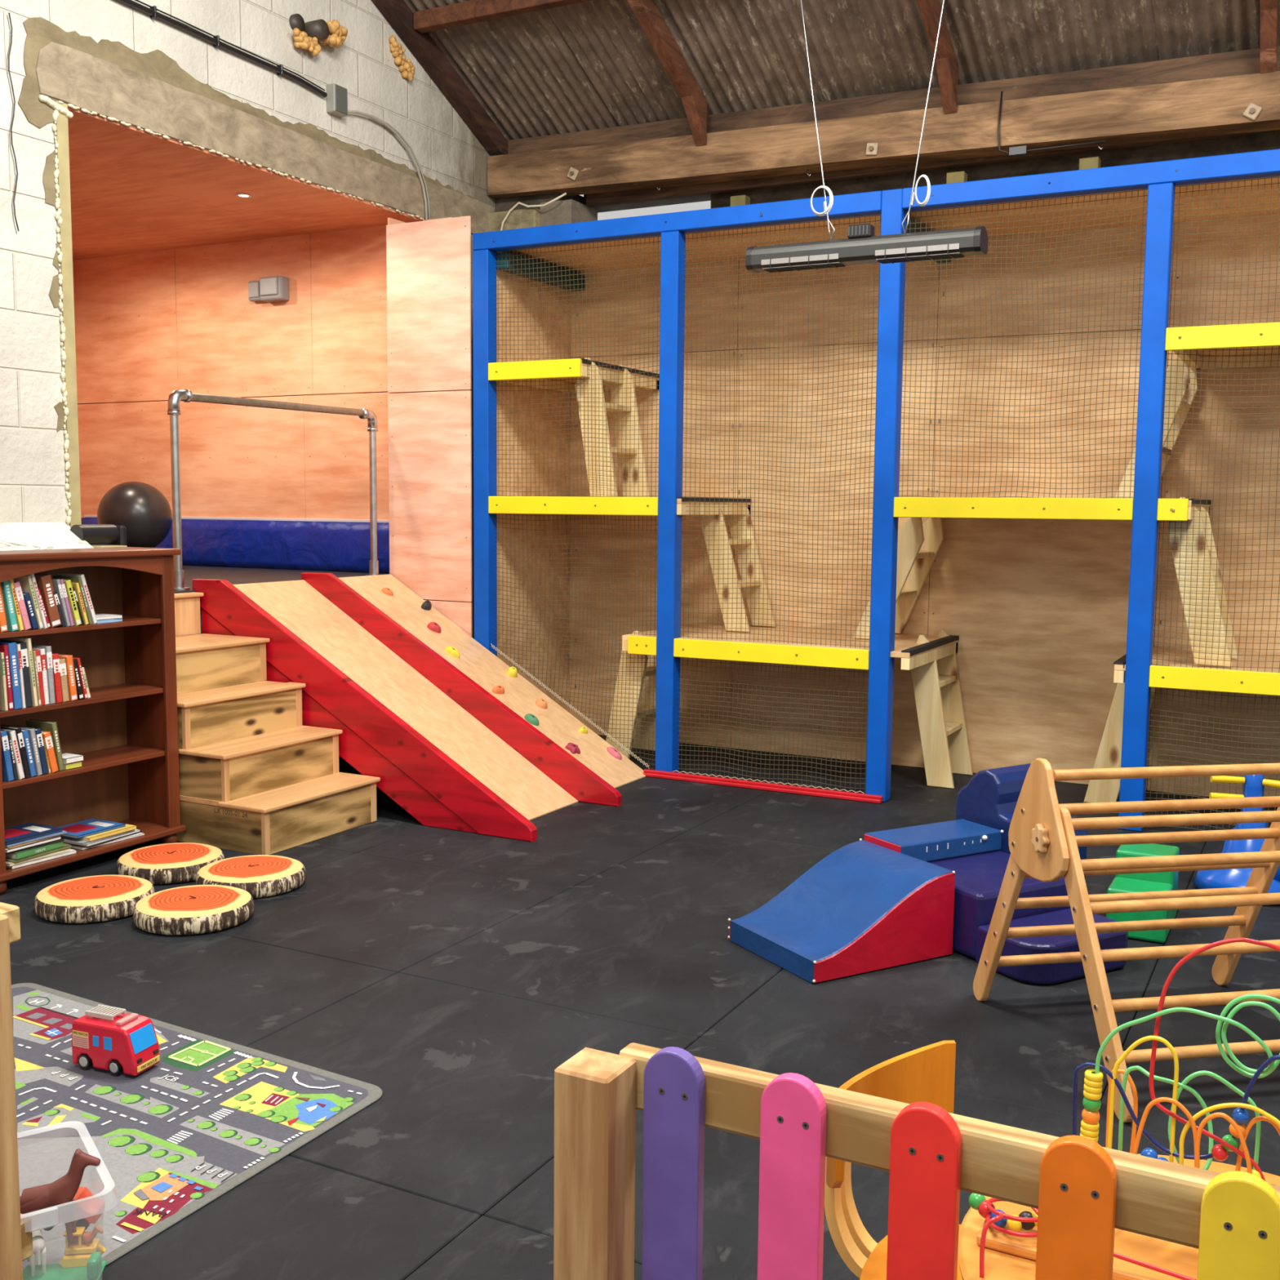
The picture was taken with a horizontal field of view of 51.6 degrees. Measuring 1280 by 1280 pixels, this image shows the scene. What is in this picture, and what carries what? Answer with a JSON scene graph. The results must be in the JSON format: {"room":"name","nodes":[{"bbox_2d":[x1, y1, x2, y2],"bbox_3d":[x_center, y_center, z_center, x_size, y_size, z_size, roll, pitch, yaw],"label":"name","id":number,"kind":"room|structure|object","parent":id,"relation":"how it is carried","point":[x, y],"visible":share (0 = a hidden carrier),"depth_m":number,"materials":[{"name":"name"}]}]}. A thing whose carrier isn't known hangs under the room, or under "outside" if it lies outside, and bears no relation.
{"room":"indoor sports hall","nodes":[
{"label":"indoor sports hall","id":0,"kind":"room"},
{"bbox_2d":[67,106,423,260],"bbox_3d":[-3.355,-2.574,7.782,3.177,0.015,2.620,4,7,28],"label":"ceiling","id":1,"kind":"structure","parent":0,"point":[133,190],"depth_m":7.67,"materials":[{"name":"brown wood"}]},
{"bbox_2d":[0,0,494,757],"bbox_3d":[-3.375,-2.152,4.541,0.227,6.300,10.020,4,7,28],"label":"wall","id":2,"kind":"structure","parent":0,"point":[108,59],"depth_m":6.42,"materials":[{"name":"concrete"}]},
{"bbox_2d":[8,12,19,231],"bbox_3d":[-2.675,-2.208,5.653,0.006,0.901,0.029,4,7,28],"label":"hanging wire","id":3,"kind":"object","parent":2,"relation":"hanging from","point":[8,12],"visible":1,"depth_m":5.65,"materials":[{"name":"black plastic"}]},
{"bbox_2d":[0,522,93,551],"bbox_3d":[-3.120,0.279,4.874,0.240,1.400,2.630,4,7,28],"label":"paper","id":4,"kind":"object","parent":2,"relation":"attached to","point":[13,535],"depth_m":5.78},
{"bbox_2d":[55,101,81,528],"bbox_3d":[-2.659,-1.290,6.021,0.200,2.200,0.059,4,7,28],"label":"trim","id":5,"kind":"structure","parent":2,"relation":"attached to","point":[62,131],"depth_m":5.96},
{"bbox_2d":[91,544,127,547],"bbox_3d":[-2.457,-0.418,6.037,0.180,0.025,0.145,4,7,28],"label":"board","id":6,"kind":"object","parent":2,"relation":"attached to","point":[95,545],"visible":0.32,"depth_m":6.00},
{"bbox_2d":[70,524,126,545],"bbox_3d":[-2.472,-0.442,6.053,0.105,0.170,0.235,4,7,28],"label":"foam roller","id":7,"kind":"object","parent":6,"relation":"on","point":[110,534],"visible":0.83,"depth_m":6.03,"materials":[{"name":"black plastic"}]},
{"bbox_2d":[118,0,327,97],"bbox_3d":[-2.117,-2.989,6.622,0.036,0.112,1.602,4,7,28],"label":"cable","id":8,"kind":"object","parent":2,"relation":"attached to","point":[153,11],"visible":1,"depth_m":6.63,"materials":[{"name":"black plastic"}]},
{"bbox_2d":[288,13,347,56],"bbox_3d":[-1.767,-3.286,7.228,0.169,0.214,0.405,5,7,37],"label":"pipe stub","id":9,"kind":"object","parent":2,"relation":"attached to","point":[306,35],"visible":1,"depth_m":7.16,"materials":[{"name":"plastic"}]},
{"bbox_2d":[326,83,347,117],"bbox_3d":[-1.691,-3.015,7.398,0.064,0.150,0.110,4,7,28],"label":"junction box","id":10,"kind":"object","parent":2,"relation":"attached to","point":[337,95],"visible":1,"depth_m":7.36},
{"bbox_2d":[347,110,430,220],"bbox_3d":[-1.487,-2.772,7.827,0.016,0.565,0.816,4,7,28],"label":"conduit","id":11,"kind":"object","parent":2,"relation":"attached to","point":[387,125],"visible":0.94,"depth_m":8.01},
{"bbox_2d":[388,35,415,80],"bbox_3d":[-1.415,-3.463,7.898,0.067,0.222,0.229,4,7,28],"label":"foam patch","id":12,"kind":"object","parent":2,"relation":"attached to","point":[407,68],"visible":1,"depth_m":7.88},
{"bbox_2d":[72,217,454,523],"bbox_3d":[-2.659,-1.562,8.993,3.400,2.240,0.031,4,7,28],"label":"wall","id":13,"kind":"structure","parent":0,"point":[149,326],"depth_m":8.99,"materials":[{"name":"orange wood"}]},
{"bbox_2d":[248,275,288,302],"bbox_3d":[-2.415,-2.302,8.725,0.349,0.160,0.090,4,7,28],"label":"switch","id":14,"kind":"object","parent":13,"relation":"attached to","point":[269,289],"visible":1,"depth_m":8.68,"materials":[{"name":"grey plastic"}]},
{"bbox_2d":[173,564,389,593],"bbox_3d":[-3.383,-0.367,7.999,3.172,0.050,2.600,4,7,28],"label":"platform","id":15,"kind":"object","parent":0,"point":[235,575],"visible":0.11,"depth_m":8.26,"materials":[{"name":"black wood"}]},
{"bbox_2d":[80,515,389,573],"bbox_3d":[-2.756,-0.668,9.065,3.060,0.340,0.080,4,7,28],"label":"mat","id":16,"kind":"object","parent":15,"relation":"on","point":[295,544],"visible":0.58,"depth_m":8.86,"materials":[{"name":"blue plastic"}]},
{"bbox_2d":[167,389,378,590],"bbox_3d":[-1.979,-0.824,7.356,0.110,1.010,1.655,4,7,28],"label":"grab rail","id":17,"kind":"object","parent":15,"relation":"on","point":[175,398],"visible":0.87,"depth_m":6.95,"materials":[{"name":"metal"}]},
{"bbox_3d":[-3.336,-0.533,8.772,0.340,0.124,0.340,4,7,28],"label":"foam block","id":18,"kind":"object","parent":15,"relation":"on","visible":0},
{"bbox_2d":[97,481,172,547],"bbox_3d":[-3.334,-0.813,8.743,0.463,0.463,0.463,4,7,28],"label":"exercise ball","id":19,"kind":"object","parent":18,"relation":"on","point":[145,513],"visible":0.8,"depth_m":8.58,"materials":[{"name":"black rubber"}]},
{"bbox_2d":[386,215,472,637],"bbox_3d":[-1.264,-0.898,7.953,0.605,3.155,0.016,4,7,28],"label":"panel","id":20,"kind":"object","parent":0,"point":[428,262],"visible":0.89,"depth_m":7.89,"materials":[{"name":"pink wood"}]},
{"bbox_2d":[0,734,1279,1279],"bbox_3d":[-0.398,1.104,4.234,14.500,0.060,11.900,4,7,28],"label":"floor","id":21,"kind":"structure","parent":0,"point":[450,973],"depth_m":4.01,"materials":[{"name":"black rubber"}]},
{"bbox_2d":[0,902,32,1279],"bbox_3d":[-1.319,0.850,2.393,0.545,0.800,0.122,4,7,28],"label":"gate post","id":22,"kind":"object","parent":21,"relation":"on","point":[15,1244],"visible":1,"depth_m":2.26,"materials":[{"name":"brown wood"}]},
{"bbox_2d":[17,1120,117,1232],"bbox_3d":[-1.246,1.120,2.455,0.474,0.235,0.356,-3,7,-33],"label":"storage box","id":23,"kind":"object","parent":21,"relation":"on","point":[104,1201],"visible":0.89,"depth_m":2.42,"materials":[{"name":"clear plastic"}]},
{"bbox_2d":[26,1230,46,1276],"bbox_3d":[-1.167,1.162,2.553,0.032,0.090,0.126,-3,7,-32],"label":"dog","id":24,"kind":"object","parent":23,"relation":"in","point":[38,1241],"visible":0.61,"depth_m":2.52},
{"bbox_2d":[19,1148,100,1243],"bbox_3d":[-1.125,1.066,2.518,0.191,0.190,0.052,-1,6,-12],"label":"horse","id":25,"kind":"object","parent":23,"relation":"in","point":[64,1189],"visible":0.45,"depth_m":2.51},
{"bbox_2d":[22,1251,106,1279],"bbox_3d":[-1.103,1.199,2.517,0.150,0.060,0.088,0,6,-7],"label":"dinosaur","id":26,"kind":"object","parent":23,"relation":"in","point":[95,1267],"visible":0.98,"depth_m":2.52,"materials":[{"name":"green plastic"}]},
{"bbox_2d":[44,1186,102,1231],"bbox_3d":[-1.115,1.111,2.594,0.117,0.064,0.059,1,6,0],"label":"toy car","id":27,"kind":"object","parent":23,"relation":"in","point":[82,1192],"visible":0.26,"depth_m":2.57,"materials":[{"name":"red plastic"}]},
{"bbox_2d":[58,1226,106,1267],"bbox_3d":[-1.080,1.171,2.564,0.076,0.067,0.046,0,6,-7],"label":"toy digger","id":28,"kind":"object","parent":23,"relation":"in","point":[76,1254],"visible":0.74,"depth_m":2.55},
{"bbox_2d":[0,546,186,894],"bbox_3d":[-2.349,0.283,5.417,0.322,1.295,0.973,4,7,28],"label":"bookcase","id":29,"kind":"object","parent":21,"relation":"on","point":[126,734],"visible":0.77,"depth_m":5.71,"materials":[{"name":"brown wood"}]},
{"bbox_2d":[0,652,8,711],"bbox_3d":[-2.497,0.154,5.087,0.175,0.223,0.020,4,7,28],"label":"book","id":30,"kind":"object","parent":29,"relation":"on","point":[3,695],"visible":1,"depth_m":5.05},
{"bbox_2d":[0,644,13,710],"bbox_3d":[-2.497,0.139,5.102,0.196,0.251,0.032,4,7,28],"label":"book","id":31,"kind":"object","parent":29,"relation":"on","point":[3,648],"visible":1,"depth_m":5.06,"materials":[{"name":"red paper"}]},
{"bbox_2d":[0,729,13,782],"bbox_3d":[-2.493,0.441,5.113,0.156,0.199,0.050,4,7,28],"label":"book","id":32,"kind":"object","parent":29,"relation":"on","point":[6,766],"visible":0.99,"depth_m":5.08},
{"bbox_2d":[0,580,18,631],"bbox_3d":[-2.474,-0.144,5.087,0.169,0.215,0.061,4,7,28],"label":"book","id":33,"kind":"object","parent":29,"relation":"on","point":[11,622],"visible":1,"depth_m":5.05,"materials":[{"name":"teal paper"}]},
{"bbox_2d":[0,640,22,709],"bbox_3d":[-2.485,0.133,5.127,0.202,0.258,0.050,4,7,28],"label":"book","id":34,"kind":"object","parent":29,"relation":"on","point":[13,660],"visible":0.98,"depth_m":5.08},
{"bbox_2d":[0,724,31,778],"bbox_3d":[-2.457,0.434,5.165,0.160,0.204,0.055,4,7,28],"label":"book","id":35,"kind":"object","parent":29,"relation":"on","point":[18,730],"visible":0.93,"depth_m":5.13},
{"bbox_2d":[0,640,32,707],"bbox_3d":[-2.466,0.130,5.175,0.199,0.254,0.049,4,7,28],"label":"book","id":36,"kind":"object","parent":29,"relation":"on","point":[28,695],"visible":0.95,"depth_m":5.13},
{"bbox_2d":[0,636,38,706],"bbox_3d":[-2.452,0.121,5.195,0.211,0.269,0.037,4,7,28],"label":"book","id":37,"kind":"object","parent":29,"relation":"on","point":[31,668],"visible":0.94,"depth_m":5.15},
{"bbox_2d":[13,581,31,630],"bbox_3d":[-2.440,-0.135,5.128,0.149,0.189,0.070,4,7,28],"label":"book","id":38,"kind":"object","parent":29,"relation":"on","point":[26,624],"visible":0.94,"depth_m":5.09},
{"bbox_2d":[11,725,42,775],"bbox_3d":[-2.428,0.436,5.220,0.149,0.189,0.048,4,7,28],"label":"book","id":39,"kind":"object","parent":29,"relation":"on","point":[32,734],"visible":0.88,"depth_m":5.18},
{"bbox_2d":[13,574,43,629],"bbox_3d":[-2.420,-0.151,5.181,0.166,0.212,0.062,4,7,28],"label":"book","id":40,"kind":"object","parent":29,"relation":"on","point":[26,584],"visible":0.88,"depth_m":5.14,"materials":[{"name":"beige paper"}]},
{"bbox_2d":[5,848,75,869],"bbox_3d":[-2.430,0.858,5.268,0.200,0.012,0.280,4,7,31],"label":"book","id":41,"kind":"object","parent":29,"relation":"on","point":[71,851],"visible":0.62,"depth_m":5.21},
{"bbox_2d":[5,848,70,866],"bbox_3d":[-2.443,0.848,5.252,0.205,0.010,0.273,4,7,28],"label":"book","id":42,"kind":"object","parent":41,"relation":"on","point":[7,864],"visible":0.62,"depth_m":5.19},
{"bbox_2d":[5,843,71,862],"bbox_3d":[-2.436,0.836,5.258,0.204,0.012,0.264,4,7,28],"label":"book","id":43,"kind":"object","parent":42,"relation":"on","point":[64,846],"visible":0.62,"depth_m":5.20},
{"bbox_2d":[5,840,62,859],"bbox_3d":[-2.443,0.819,5.237,0.201,0.024,0.220,3,6,25],"label":"book","id":44,"kind":"object","parent":43,"relation":"on","point":[23,854],"visible":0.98,"depth_m":5.17,"materials":[{"name":"green paper"}]},
{"bbox_2d":[5,837,64,854],"bbox_3d":[-2.451,0.803,5.229,0.209,0.008,0.267,4,7,28],"label":"book","id":45,"kind":"object","parent":44,"relation":"on","point":[60,839],"visible":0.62,"depth_m":5.19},
{"bbox_2d":[4,835,60,853],"bbox_3d":[-2.453,0.793,5.217,0.200,0.012,0.240,4,7,28],"label":"book","id":46,"kind":"object","parent":45,"relation":"on","point":[6,851],"visible":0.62,"depth_m":5.17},
{"bbox_2d":[4,834,63,848],"bbox_3d":[-2.450,0.781,5.226,0.209,0.008,0.257,4,7,28],"label":"book","id":47,"kind":"object","parent":46,"relation":"on","point":[42,839],"visible":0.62,"depth_m":5.15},
{"bbox_2d":[4,831,66,846],"bbox_3d":[-2.443,0.773,5.233,0.200,0.006,0.260,4,7,31],"label":"book","id":48,"kind":"object","parent":47,"relation":"on","point":[63,832],"visible":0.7,"depth_m":5.18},
{"bbox_2d":[4,822,62,844],"bbox_3d":[-2.453,0.763,5.226,0.204,0.012,0.254,4,7,28],"label":"book","id":49,"kind":"object","parent":48,"relation":"on","point":[20,833],"visible":0.93,"depth_m":5.23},
{"bbox_2d":[31,644,55,703],"bbox_3d":[-2.405,0.134,5.269,0.180,0.229,0.034,4,7,28],"label":"book","id":50,"kind":"object","parent":29,"relation":"on","point":[47,648],"visible":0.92,"depth_m":5.22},
{"bbox_2d":[25,719,64,771],"bbox_3d":[-2.388,0.421,5.315,0.157,0.200,0.052,4,7,28],"label":"book","id":51,"kind":"object","parent":29,"relation":"on","point":[46,726],"visible":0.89,"depth_m":5.28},
{"bbox_2d":[34,573,61,627],"bbox_3d":[-2.387,-0.157,5.245,0.166,0.211,0.088,4,7,28],"label":"book","id":52,"kind":"object","parent":29,"relation":"on","point":[44,581],"visible":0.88,"depth_m":5.20,"materials":[{"name":"brown paper"}]},
{"bbox_2d":[40,730,58,773],"bbox_3d":[-2.388,0.442,5.272,0.131,0.167,0.061,4,7,28],"label":"book","id":53,"kind":"object","parent":29,"relation":"on","point":[46,736],"visible":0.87,"depth_m":5.24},
{"bbox_2d":[51,653,62,702],"bbox_3d":[-2.376,0.149,5.287,0.154,0.196,0.040,4,7,28],"label":"book","id":54,"kind":"object","parent":29,"relation":"on","point":[55,662],"visible":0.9,"depth_m":5.25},
{"bbox_2d":[58,653,77,701],"bbox_3d":[-2.340,0.149,5.342,0.145,0.184,0.047,4,7,28],"label":"book","id":55,"kind":"object","parent":29,"relation":"on","point":[73,695],"visible":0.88,"depth_m":5.31,"materials":[{"name":"orange paper"}]},
{"bbox_2d":[63,579,81,626],"bbox_3d":[-2.328,-0.152,5.328,0.146,0.186,0.068,4,7,28],"label":"book","id":56,"kind":"object","parent":29,"relation":"on","point":[73,607],"visible":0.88,"depth_m":5.29,"materials":[{"name":"yellow paper"}]},
{"bbox_2d":[53,573,97,623],"bbox_3d":[-2.304,-0.169,5.408,0.160,0.204,0.076,4,7,28],"label":"book","id":57,"kind":"object","parent":29,"relation":"on","point":[91,611],"visible":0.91,"depth_m":5.37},
{"bbox_2d":[71,832,144,849],"bbox_3d":[-2.274,0.832,5.564,0.200,0.007,0.300,4,7,32],"label":"book","id":58,"kind":"object","parent":29,"relation":"on","point":[138,834],"visible":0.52,"depth_m":5.51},
{"bbox_2d":[62,830,142,847],"bbox_3d":[-2.277,0.825,5.565,0.200,0.006,0.290,3,6,24],"label":"book","id":59,"kind":"object","parent":58,"relation":"on","point":[140,831],"visible":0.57,"depth_m":5.47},
{"bbox_2d":[62,829,139,846],"bbox_3d":[-2.278,0.819,5.553,0.200,0.007,0.280,3,6,25],"label":"book","id":60,"kind":"object","parent":59,"relation":"on","point":[135,830],"visible":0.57,"depth_m":5.49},
{"bbox_2d":[60,829,134,844],"bbox_3d":[-2.291,0.812,5.537,0.209,0.008,0.277,4,7,28],"label":"book","id":61,"kind":"object","parent":60,"relation":"on","point":[68,840],"visible":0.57,"depth_m":5.42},
{"bbox_2d":[60,823,136,841],"bbox_3d":[-2.278,0.799,5.551,0.204,0.014,0.244,4,7,28],"label":"book","id":62,"kind":"object","parent":61,"relation":"on","point":[128,827],"visible":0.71,"depth_m":5.49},
{"bbox_2d":[56,817,125,838],"bbox_3d":[-2.319,0.787,5.537,0.200,0.010,0.240,4,7,28],"label":"book","id":63,"kind":"object","parent":62,"relation":"on","point":[92,826],"visible":0.86,"depth_m":5.53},
{"bbox_2d":[34,875,155,923],"bbox_3d":[-2.012,0.951,4.894,0.414,0.078,0.414,2,6,10],"label":"cushion","id":64,"kind":"object","parent":21,"relation":"on","point":[98,898],"visible":0.91,"depth_m":4.78,"materials":[{"name":"orange fabric"}]},
{"bbox_2d":[116,842,224,884],"bbox_3d":[-1.905,0.902,5.381,0.414,0.078,0.414,4,7,32],"label":"cushion","id":65,"kind":"object","parent":21,"relation":"on","point":[178,862],"visible":0.9,"depth_m":5.26,"materials":[{"name":"orange fabric"}]},
{"bbox_2d":[133,884,253,935],"bbox_3d":[-1.607,0.967,4.776,0.414,0.078,0.414,-3,7,-31],"label":"cushion","id":66,"kind":"object","parent":21,"relation":"on","point":[195,909],"visible":1,"depth_m":4.67,"materials":[{"name":"orange fabric"}]},
{"bbox_2d":[11,982,382,1271],"bbox_3d":[-1.520,1.152,3.311,1.494,0.009,1.094,4,7,28],"label":"play mat","id":67,"kind":"object","parent":21,"relation":"on","point":[175,1136],"visible":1,"depth_m":3.25,"materials":[{"name":"carpet"}]},
{"bbox_2d":[71,1004,159,1075],"bbox_3d":[-1.385,1.052,3.501,0.213,0.144,0.109,3,6,21],"label":"fire engine","id":68,"kind":"object","parent":67,"relation":"on","point":[113,1039],"visible":1,"depth_m":3.46,"materials":[{"name":"red plastic"}]},
{"bbox_2d":[195,854,305,898],"bbox_3d":[-1.526,0.924,5.200,0.414,0.078,0.414,-1,6,-18],"label":"cushion","id":69,"kind":"object","parent":21,"relation":"on","point":[261,876],"visible":0.95,"depth_m":5.11,"materials":[{"name":"orange fabric"}]},
{"bbox_2d":[174,591,380,854],"bbox_3d":[-1.925,0.340,6.168,1.184,1.041,0.767,4,7,28],"label":"wooden stairs","id":70,"kind":"structure","parent":21,"relation":"on","point":[255,780],"depth_m":6.00,"materials":[{"name":"brown wood"}]},
{"bbox_2d":[191,572,622,841],"bbox_3d":[-1.186,0.259,6.697,2.043,1.108,0.848,4,7,28],"label":"slide","id":71,"kind":"object","parent":21,"relation":"on","point":[444,748],"visible":0.94,"depth_m":6.66,"materials":[{"name":"brown wood"}]},
{"bbox_2d":[338,573,645,788],"bbox_3d":[-0.907,0.207,7.438,1.795,1.066,0.719,4,7,28],"label":"ramp","id":72,"kind":"object","parent":21,"relation":"on","point":[415,615],"visible":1,"depth_m":7.54,"materials":[{"name":"brown wood"}]},
{"bbox_2d":[728,838,955,983],"bbox_3d":[0.682,0.906,4.515,0.588,0.291,0.497,-3,7,-30],"label":"ramp","id":73,"kind":"object","parent":21,"relation":"on","point":[866,906],"visible":1,"depth_m":4.41,"materials":[{"name":"blue plastic"}]},
{"bbox_2d":[472,148,1279,831],"bbox_3d":[1.462,-0.730,7.055,5.021,3.051,1.056,4,7,28],"label":"frame","id":74,"kind":"object","parent":21,"relation":"on","point":[941,556],"visible":0.98,"depth_m":7.25,"materials":[{"name":"blue paint"}]},
{"bbox_2d":[824,1040,962,1279],"bbox_3d":[0.565,1.010,2.155,0.511,0.549,0.409,4,7,28],"label":"wooden rocker","id":75,"kind":"object","parent":21,"relation":"on","point":[926,1073],"visible":0.49,"depth_m":2.27,"materials":[{"name":"orange wood"}]},
{"bbox_2d":[553,1042,1279,1279],"bbox_3d":[0.416,0.946,1.484,1.132,0.826,0.120,4,7,28],"label":"picket fence","id":76,"kind":"object","parent":21,"relation":"on","point":[1082,1190],"visible":1,"depth_m":1.57,"materials":[{"name":"brown wood"}]},
{"bbox_2d":[955,763,1087,880],"bbox_3d":[1.457,0.746,5.079,0.260,0.509,0.432,-3,7,-33],"label":"chair","id":77,"kind":"object","parent":21,"relation":"on","point":[989,798],"visible":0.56,"depth_m":5.04,"materials":[{"name":"blue plastic"}]},
{"bbox_2d":[927,850,1128,984],"bbox_3d":[1.254,0.931,4.613,0.500,0.232,0.827,-3,7,-30],"label":"step","id":78,"kind":"structure","parent":21,"relation":"on","point":[979,877],"depth_m":4.40,"materials":[{"name":"plastic"}]},
{"bbox_2d":[864,818,1003,862],"bbox_3d":[1.087,0.744,4.888,0.491,0.077,0.222,-3,7,-30],"label":"foam slab","id":79,"kind":"object","parent":78,"relation":"on","point":[957,837],"visible":0.88,"depth_m":4.83,"materials":[{"name":"blue plastic"}]},
{"bbox_2d":[957,1154,1279,1279],"bbox_3d":[0.795,1.099,1.826,0.712,0.461,0.712,4,7,28],"label":"round table","id":80,"kind":"object","parent":21,"relation":"on","point":[998,1265],"visible":0.19,"depth_m":1.85,"materials":[{"name":"orange wood"}]},
{"bbox_2d":[968,937,1279,1279],"bbox_3d":[0.743,0.638,1.847,0.524,0.449,0.403,4,7,28],"label":"bead maze","id":81,"kind":"object","parent":80,"relation":"on","point":[1011,1228],"visible":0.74,"depth_m":1.86,"materials":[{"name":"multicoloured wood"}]},
{"bbox_2d":[973,758,1279,1122],"bbox_3d":[1.526,0.734,3.703,0.923,0.825,0.881,-1,6,-11],"label":"triangle","id":82,"kind":"object","parent":21,"relation":"on","point":[1043,843],"visible":0.97,"depth_m":3.64,"materials":[{"name":"brown wood"}]},
{"bbox_2d":[1106,843,1179,942],"bbox_3d":[1.816,0.902,4.781,0.200,0.267,0.360,4,7,28],"label":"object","id":83,"kind":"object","parent":21,"relation":"on","point":[1162,881],"depth_m":4.72,"materials":[{"name":"plastic"}]},
{"bbox_2d":[1193,774,1279,893],"bbox_3d":[2.407,0.750,5.181,0.428,0.500,0.320,4,7,28],"label":"toy","id":84,"kind":"object","parent":21,"relation":"on","point":[1254,785],"visible":0.33,"depth_m":5.14,"materials":[{"name":"blue plastic"}]},
{"bbox_2d":[494,131,1279,766],"bbox_3d":[3.528,-1.050,6.945,10.300,3.750,0.500,4,7,28],"label":"wall","id":85,"kind":"structure","parent":0,"point":[1269,140],"depth_m":7.67,"materials":[{"name":"wood"}]},
{"bbox_2d":[488,208,540,231],"bbox_3d":[-0.749,-2.433,8.932,0.380,0.820,0.450,4,7,28],"label":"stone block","id":86,"kind":"structure","parent":85,"relation":"attached to","point":[529,217],"depth_m":8.68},
{"bbox_2d":[540,199,597,226],"bbox_3d":[-0.425,-2.632,8.747,0.338,0.460,0.340,4,7,28],"label":"stone block","id":87,"kind":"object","parent":85,"relation":"attached to","point":[563,211],"depth_m":8.62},
{"bbox_2d":[487,71,1279,198],"bbox_3d":[2.841,-2.751,6.843,8.610,0.421,0.230,4,7,28],"label":"beam","id":88,"kind":"structure","parent":85,"relation":"attached to","point":[1246,103],"depth_m":7.47,"materials":[{"name":"wood"}]},
{"bbox_2d":[371,0,507,155],"bbox_3d":[-2.229,-4.380,6.160,0.100,2.916,5.720,4,7,28],"label":"rafter","id":89,"kind":"object","parent":88,"relation":"on","point":[397,13],"visible":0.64,"depth_m":8.17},
{"bbox_2d":[507,117,692,154],"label":"wall plate","id":90,"kind":"object","parent":88,"relation":"on","point":[680,126],"depth_m":8.44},
{"bbox_2d":[627,0,706,146],"bbox_3d":[-0.918,-4.249,5.408,0.075,2.999,5.594,4,7,28],"label":"rafter","id":91,"kind":"object","parent":88,"relation":"on","point":[647,13],"visible":1,"depth_m":7.63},
{"bbox_2d":[706,87,942,133],"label":"wall plate","id":92,"kind":"object","parent":88,"relation":"on","point":[915,100],"depth_m":7.75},
{"bbox_2d":[915,0,958,114],"bbox_3d":[0.426,-4.165,4.705,0.075,2.999,5.594,4,7,28],"label":"rafter","id":93,"kind":"object","parent":88,"relation":"on","point":[945,59],"visible":0.94,"depth_m":7.09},
{"bbox_2d":[997,91,1105,157],"bbox_3d":[2.195,-2.784,7.069,0.566,0.350,0.030,4,7,28],"label":"cable box","id":94,"kind":"object","parent":88,"relation":"attached to","point":[1020,150],"visible":1,"depth_m":7.14,"materials":[{"name":"black plastic"}]},
{"bbox_2d":[957,48,1260,105],"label":"wall plate","id":95,"kind":"object","parent":88,"relation":"on","point":[1243,62],"depth_m":7.01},
{"bbox_2d":[1259,0,1279,72],"bbox_3d":[1.833,-4.077,3.969,0.075,2.999,5.594,4,7,28],"label":"rafter","id":96,"kind":"object","parent":88,"relation":"on","point":[1269,9],"visible":1,"depth_m":6.46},
{"bbox_2d":[413,0,591,33],"bbox_3d":[2.398,-3.431,5.916,8.410,0.100,0.080,4,7,28],"label":"purlin","id":97,"kind":"object","parent":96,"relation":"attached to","point":[471,11],"visible":1,"depth_m":7.63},
{"bbox_2d":[404,0,618,140],"bbox_3d":[-1.862,-4.373,6.183,1.100,3.093,6.300,4,7,28],"label":"sheet","id":98,"kind":"object","parent":97,"relation":"on","point":[520,68],"visible":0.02,"depth_m":8.16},
{"bbox_2d":[545,0,775,126],"bbox_3d":[-0.906,-4.317,5.682,1.100,3.093,6.300,4,7,28],"label":"sheet","id":99,"kind":"object","parent":97,"relation":"on","point":[606,37],"visible":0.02,"depth_m":7.77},
{"bbox_2d":[725,0,958,106],"bbox_3d":[0.049,-4.253,5.183,1.100,3.093,6.300,4,7,28],"label":"sheet","id":100,"kind":"object","parent":97,"relation":"on","point":[857,48],"visible":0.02,"depth_m":7.39,"materials":[{"name":"metal"}]},
{"bbox_2d":[939,0,1159,84],"bbox_3d":[1.005,-4.197,4.683,1.100,3.093,6.300,4,7,28],"label":"sheet","id":101,"kind":"object","parent":97,"relation":"on","point":[993,40],"visible":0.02,"depth_m":7.00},
{"bbox_2d":[745,0,987,273],"bbox_3d":[0.954,-2.795,5.468,1.028,2.428,0.132,4,7,28],"label":"heater","id":102,"kind":"object","parent":101,"relation":"hanging from","point":[861,246],"visible":1,"depth_m":5.53,"materials":[{"name":"grey metal"}]},
{"bbox_2d":[764,253,845,272],"bbox_3d":[0.706,-1.622,5.705,0.350,0.040,0.117,4,7,28],"label":"grille","id":103,"kind":"object","parent":102,"relation":"attached to","point":[773,263],"depth_m":5.67,"materials":[{"name":"black metal"}]},
{"bbox_2d":[877,244,964,263],"bbox_3d":[1.157,-1.593,5.469,0.350,0.040,0.117,4,7,28],"label":"grille","id":104,"kind":"object","parent":102,"relation":"attached to","point":[886,253],"depth_m":5.44,"materials":[{"name":"black metal"}]},
{"bbox_2d":[1152,0,1279,60],"bbox_3d":[1.960,-4.134,4.184,1.100,3.093,6.300,4,7,28],"label":"sheet","id":105,"kind":"object","parent":97,"relation":"on","point":[1184,28],"visible":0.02,"depth_m":6.73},
{"bbox_2d":[586,129,1279,207],"bbox_3d":[3.407,-2.574,6.748,8.500,0.420,0.100,4,7,28],"label":"trim","id":106,"kind":"structure","parent":85,"relation":"attached to","point":[593,200],"depth_m":7.98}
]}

